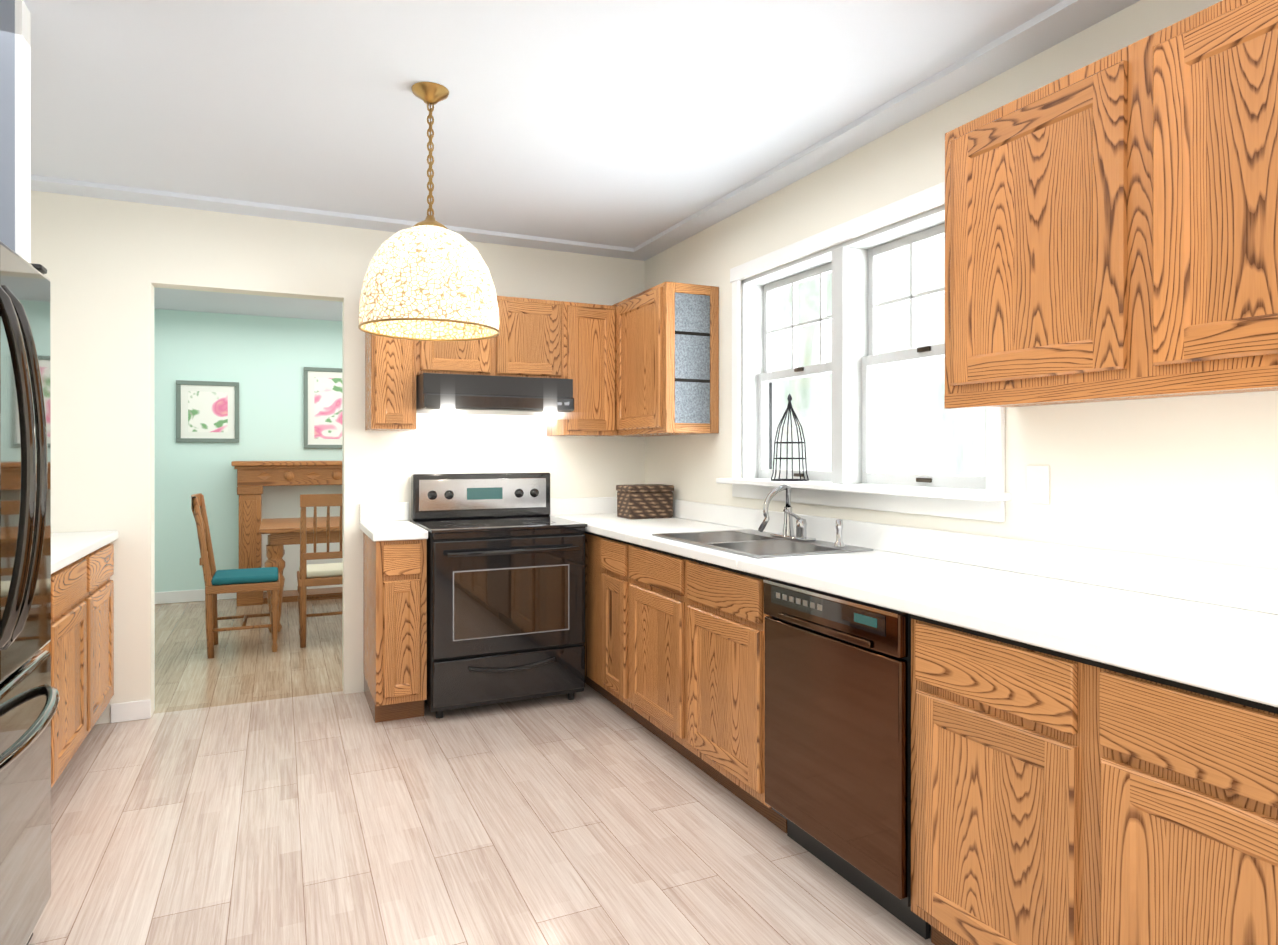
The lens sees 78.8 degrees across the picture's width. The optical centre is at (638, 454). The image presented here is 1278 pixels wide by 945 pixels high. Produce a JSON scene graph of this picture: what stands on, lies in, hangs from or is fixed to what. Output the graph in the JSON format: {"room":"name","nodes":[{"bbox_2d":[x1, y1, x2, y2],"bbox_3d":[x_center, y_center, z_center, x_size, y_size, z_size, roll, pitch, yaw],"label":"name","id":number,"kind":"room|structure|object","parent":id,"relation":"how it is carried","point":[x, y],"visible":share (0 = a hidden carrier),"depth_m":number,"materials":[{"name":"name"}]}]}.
{"room":"kitchen","nodes":[
{"label":"kitchen","id":0,"kind":"room"},
{"bbox_2d":[0,0,30,262],"bbox_3d":[-1.992,0.023,1.978,0.700,2.500,0.084,0,0,-25],"label":"wall","id":1,"kind":"structure","parent":0,"point":[15,132],"depth_m":2.08,"materials":[{"name":"white paint"}]},
{"bbox_2d":[154,309,341,591],"bbox_3d":[-3.017,0.015,7.165,4.400,2.500,0.150,0,0,-25],"label":"wall","id":2,"kind":"structure","parent":0,"point":[263,361],"depth_m":6.79,"materials":[{"name":"teal paint"}]},
{"bbox_2d":[155,589,236,603],"bbox_3d":[-2.981,1.215,7.090,4.100,0.100,0.019,0,0,-25],"label":"baseboard","id":3,"kind":"structure","parent":2,"relation":"attached to","point":[185,595],"depth_m":6.66,"materials":[{"name":"white paint"}]},
{"bbox_2d":[176,380,238,442],"bbox_3d":[-3.732,-0.370,6.734,0.480,0.530,0.022,0,0,-25],"label":"picture frame","id":4,"kind":"object","parent":2,"relation":"attached to","point":[207,411],"visible":0.98,"depth_m":6.73,"materials":[{"name":"grey paper"}]},
{"bbox_2d":[304,367,341,448],"bbox_3d":[-2.761,-0.425,7.184,0.620,0.740,0.022,0,0,-25],"label":"picture frame","id":5,"kind":"object","parent":2,"relation":"attached to","point":[322,408],"visible":0.62,"depth_m":7.12,"materials":[{"name":"grey paper"}]},
{"bbox_2d":[154,287,342,553],"bbox_3d":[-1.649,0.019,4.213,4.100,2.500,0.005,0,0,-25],"label":"door frame","id":6,"kind":"structure","parent":0,"point":[154,442],"depth_m":3.86,"materials":[{"name":"white paint"}]},
{"bbox_2d":[31,190,644,723],"bbox_3d":[-1.601,0.019,4.167,3.550,2.500,0.120,0,0,-25],"label":"wall","id":7,"kind":"structure","parent":0,"point":[109,264],"depth_m":3.83,"materials":[{"name":"white paint"}]},
{"bbox_2d":[365,296,616,435],"bbox_3d":[-0.790,-0.480,4.297,1.340,0.740,0.318,0,0,-25],"label":"upper cabinet","id":8,"kind":"object","parent":7,"relation":"attached to","point":[541,338],"visible":0.73,"depth_m":4.21,"materials":[{"name":"brown wood"}]},
{"bbox_2d":[416,373,573,419],"bbox_3d":[-0.798,-0.296,4.192,0.783,0.218,0.500,0,0,-25],"label":"range hood","id":9,"kind":"object","parent":7,"relation":"attached to","point":[447,395],"visible":0.96,"depth_m":3.98,"materials":[{"name":"black painted metal"}]},
{"bbox_2d":[28,598,933,944],"bbox_3d":[-1.030,1.297,2.879,4.400,0.050,9.600,0,0,-25],"label":"floor","id":10,"kind":"structure","parent":0,"point":[588,815],"depth_m":2.64,"materials":[{"name":"laminate"}]},
{"bbox_2d":[0,241,59,944],"bbox_3d":[-1.696,0.391,1.534,0.844,1.765,0.890,0,0,-25],"label":"refrigerator","id":11,"kind":"object","parent":10,"relation":"on","point":[29,697],"visible":1,"depth_m":1.77,"materials":[{"name":"black"}]},
{"bbox_2d":[40,572,59,787],"bbox_3d":[-2.168,0.838,2.269,0.618,0.870,0.568,0,0,-25],"label":"base cabinet","id":12,"kind":"object","parent":10,"relation":"on","point":[53,647],"depth_m":2.70,"materials":[{"name":"brown wood"}]},
{"bbox_2d":[51,531,118,573],"bbox_3d":[-2.400,0.332,2.785,0.633,0.140,1.713,0,0,-25],"label":"countertop","id":13,"kind":"structure","parent":12,"relation":"on","point":[67,548],"depth_m":3.16,"materials":[{"name":"white laminate"}]},
{"bbox_2d":[56,553,91,774],"bbox_3d":[-2.406,0.837,2.784,0.618,0.870,0.568,0,0,-25],"label":"base cabinet","id":14,"kind":"object","parent":10,"relation":"on","point":[79,647],"depth_m":2.98,"materials":[{"name":"brown wood"}]},
{"bbox_2d":[92,543,113,727],"bbox_3d":[-2.645,0.836,3.299,0.618,0.870,0.568,0,0,-25],"label":"base cabinet","id":15,"kind":"object","parent":10,"relation":"on","point":[102,558],"depth_m":3.44,"materials":[{"name":"brown wood"}]},
{"bbox_2d":[191,493,279,658],"bbox_3d":[-2.629,0.763,5.080,0.510,1.011,0.440,0,0,-25],"label":"dining chair","id":16,"kind":"object","parent":10,"relation":"on","point":[241,580],"visible":1,"depth_m":4.95,"materials":[{"name":"brown wood"}]},
{"bbox_2d":[231,461,342,605],"bbox_3d":[-2.717,0.660,6.958,1.630,1.210,0.442,0,0,-25],"label":"mantel","id":17,"kind":"object","parent":10,"relation":"on","point":[270,489],"visible":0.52,"depth_m":6.71,"materials":[{"name":"brown wood"}]},
{"bbox_2d":[259,516,342,631],"bbox_3d":[-2.339,0.894,6.119,1.150,0.745,0.960,0,0,-25],"label":"dining table","id":18,"kind":"object","parent":10,"relation":"on","point":[282,532],"visible":0.38,"depth_m":5.59,"materials":[{"name":"brown wood"}]},
{"bbox_2d":[297,494,342,647],"bbox_3d":[-2.096,0.763,5.322,0.440,1.011,0.510,0,0,-25],"label":"dining chair","id":19,"kind":"object","parent":10,"relation":"on","point":[308,575],"visible":0.52,"depth_m":5.11,"materials":[{"name":"brown wood"}]},
{"bbox_2d":[363,532,426,722],"bbox_3d":[-1.240,0.835,3.926,0.231,0.870,0.616,0,0,-25],"label":"base cabinet","id":20,"kind":"object","parent":10,"relation":"on","point":[395,626],"visible":1,"depth_m":3.66,"materials":[{"name":"brown wood"}]},
{"bbox_2d":[360,502,427,540],"bbox_3d":[-1.244,0.330,3.916,0.251,0.140,0.633,0,0,-25],"label":"countertop","id":21,"kind":"structure","parent":20,"relation":"on","point":[384,522],"depth_m":4.06,"materials":[{"name":"white laminate"}]},
{"bbox_2d":[410,472,587,718],"bbox_3d":[-0.744,0.687,4.084,0.783,1.165,0.722,0,0,-25],"label":"range","id":22,"kind":"object","parent":10,"relation":"on","point":[505,587],"visible":0.98,"depth_m":3.84,"materials":[{"name":"black enamelled metal"},{"name":"black glass"},{"name":"stainless steel"}]},
{"bbox_2d":[584,531,595,690],"bbox_3d":[-0.064,0.834,4.332,0.616,0.870,0.866,0,0,-25],"label":"base cabinet","id":23,"kind":"object","parent":10,"relation":"on","point":[590,538],"depth_m":4.06,"materials":[{"name":"brown wood"}]},
{"bbox_2d":[596,534,623,711],"bbox_3d":[0.157,0.835,3.854,0.616,0.870,0.312,0,0,-25],"label":"base cabinet","id":24,"kind":"object","parent":10,"relation":"on","point":[609,551],"depth_m":3.78,"materials":[{"name":"brown wood"}]},
{"bbox_2d":[624,541,679,753],"bbox_3d":[0.339,0.836,3.461,0.616,0.870,0.555,0,0,-25],"label":"base cabinet","id":25,"kind":"object","parent":10,"relation":"on","point":[651,576],"depth_m":3.35,"materials":[{"name":"brown wood"}]},
{"bbox_2d":[680,556,739,798],"bbox_3d":[0.574,0.836,2.955,0.616,0.870,0.560,0,0,-25],"label":"base cabinet","id":26,"kind":"object","parent":10,"relation":"on","point":[709,592],"depth_m":2.90,"materials":[{"name":"brown wood"}]},
{"bbox_2d":[740,571,786,832],"bbox_3d":[0.826,0.837,2.411,0.616,0.870,0.830,0,0,-25],"label":"base cabinet","id":27,"kind":"object","parent":10,"relation":"on","point":[752,616],"depth_m":2.64,"materials":[{"name":"brown wood"}]},
{"bbox_2d":[763,578,929,939],"bbox_3d":[0.796,0.840,2.397,0.590,0.864,0.620,0,0,-25],"label":"dishwasher","id":28,"kind":"object","parent":10,"relation":"on","point":[837,733],"visible":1,"depth_m":2.21,"materials":[{"name":"brown metal"}]},
{"bbox_2d":[910,614,1071,944],"bbox_3d":[1.063,0.838,1.898,0.616,0.870,0.490,0,0,-25],"label":"base cabinet","id":29,"kind":"object","parent":10,"relation":"on","point":[1062,799],"depth_m":1.76,"materials":[{"name":"brown wood"}]},
{"bbox_2d":[1072,655,1277,944],"bbox_3d":[1.268,0.839,1.456,0.616,0.870,0.485,0,0,-25],"label":"base cabinet","id":30,"kind":"object","parent":10,"relation":"on","point":[1175,784],"depth_m":1.40,"materials":[{"name":"brown wood"}]},
{"bbox_2d":[550,497,1277,706],"bbox_3d":[0.883,0.333,2.274,0.630,0.140,5.396,0,0,-25],"label":"countertop","id":31,"kind":"structure","parent":30,"relation":"on","point":[1212,626],"depth_m":2.02,"materials":[{"name":"white laminate"}]},
{"bbox_2d":[616,484,673,518],"bbox_3d":[0.034,0.266,4.434,0.280,0.185,0.200,0,0,-25],"label":"wicker box","id":32,"kind":"object","parent":31,"relation":"on","point":[643,501],"visible":1,"depth_m":4.35,"materials":[{"name":"brown wicker"}]},
{"bbox_2d":[652,529,873,558],"bbox_3d":[0.469,0.445,3.187,0.520,0.183,0.840,0,0,-25],"label":"double-bowl sink","id":33,"kind":"object","parent":31,"relation":"in","point":[752,543],"visible":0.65,"depth_m":3.19,"materials":[{"name":"silver metal"}]},
{"bbox_2d":[758,485,843,546],"bbox_3d":[0.631,0.240,3.154,0.179,0.225,0.444,0,0,-25],"label":"chrome faucet","id":34,"kind":"object","parent":31,"relation":"on","point":[788,530],"visible":1,"depth_m":3.24,"materials":[{"name":"grey metal"}]},
{"bbox_2d":[23,0,1139,320],"bbox_3d":[-1.030,-1.268,2.875,4.400,0.122,9.600,0,0,-25],"label":"ceiling","id":35,"kind":"structure","parent":0,"point":[623,122],"depth_m":2.70,"materials":[{"name":"white paint"}]},
{"bbox_2d":[358,82,499,340],"bbox_3d":[-0.703,-0.820,2.620,0.460,0.812,0.460,0,0,-25],"label":"pendant lamp","id":36,"kind":"object","parent":35,"relation":"hanging from","point":[429,278],"visible":1,"depth_m":2.47,"materials":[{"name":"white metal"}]},
{"bbox_2d":[645,0,1277,569],"bbox_3d":[1.371,0.023,2.155,0.150,2.500,6.270,0,0,-25],"label":"wall","id":37,"kind":"structure","parent":0,"point":[1189,478],"depth_m":2.27,"materials":[{"name":"white paint"}]},
{"bbox_2d":[612,281,718,436],"bbox_3d":[0.076,-0.491,4.373,0.328,0.760,0.906,0,0,-25],"label":"upper cabinet","id":38,"kind":"object","parent":37,"relation":"attached to","point":[667,358],"visible":1,"depth_m":4.00,"materials":[{"name":"brown wood"}]},
{"bbox_2d":[716,182,1010,521],"bbox_3d":[0.839,-0.359,3.181,0.249,1.140,1.640,0,0,-25],"label":"window","id":39,"kind":"structure","parent":37,"relation":"in","point":[853,268],"depth_m":3.16,"materials":[{"name":"white paint"}]},
{"bbox_2d":[770,394,808,480],"bbox_3d":[0.670,-0.078,3.455,0.171,0.389,0.171,0,0,-25],"label":"ornament","id":40,"kind":"object","parent":39,"relation":"on","point":[789,406],"visible":1,"depth_m":3.44,"materials":[{"name":"grey metal"}]},
{"bbox_2d":[1027,465,1049,503],"bbox_3d":[1.198,0.090,2.337,0.009,0.115,0.075,0,0,-25],"label":"outlet","id":41,"kind":"object","parent":37,"relation":"attached to","point":[1037,484],"visible":1,"depth_m":2.33,"materials":[{"name":"white plastic"}]},
{"bbox_2d":[944,48,1147,408],"bbox_3d":[1.145,-0.547,2.090,0.308,0.800,0.577,0,0,-25],"label":"upper cabinet","id":42,"kind":"object","parent":37,"relation":"attached to","point":[1111,227],"depth_m":1.99,"materials":[{"name":"brown wood"}]},
{"bbox_2d":[1124,0,1277,398],"bbox_3d":[1.388,-0.546,1.566,0.308,0.800,0.578,0,0,-25],"label":"upper cabinet","id":43,"kind":"object","parent":37,"relation":"attached to","point":[1201,90],"depth_m":1.64,"materials":[{"name":"brown wood"}]},
{"label":"outside","id":44,"kind":"structure","parent":0,"visible":0},
{"bbox_2d":[772,235,985,475],"bbox_3d":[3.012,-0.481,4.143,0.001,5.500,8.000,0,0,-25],"label":"window glass","id":45,"kind":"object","parent":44,"point":[826,378],"depth_m":6.23,"materials":[{"name":"clear glass"}]}
]}

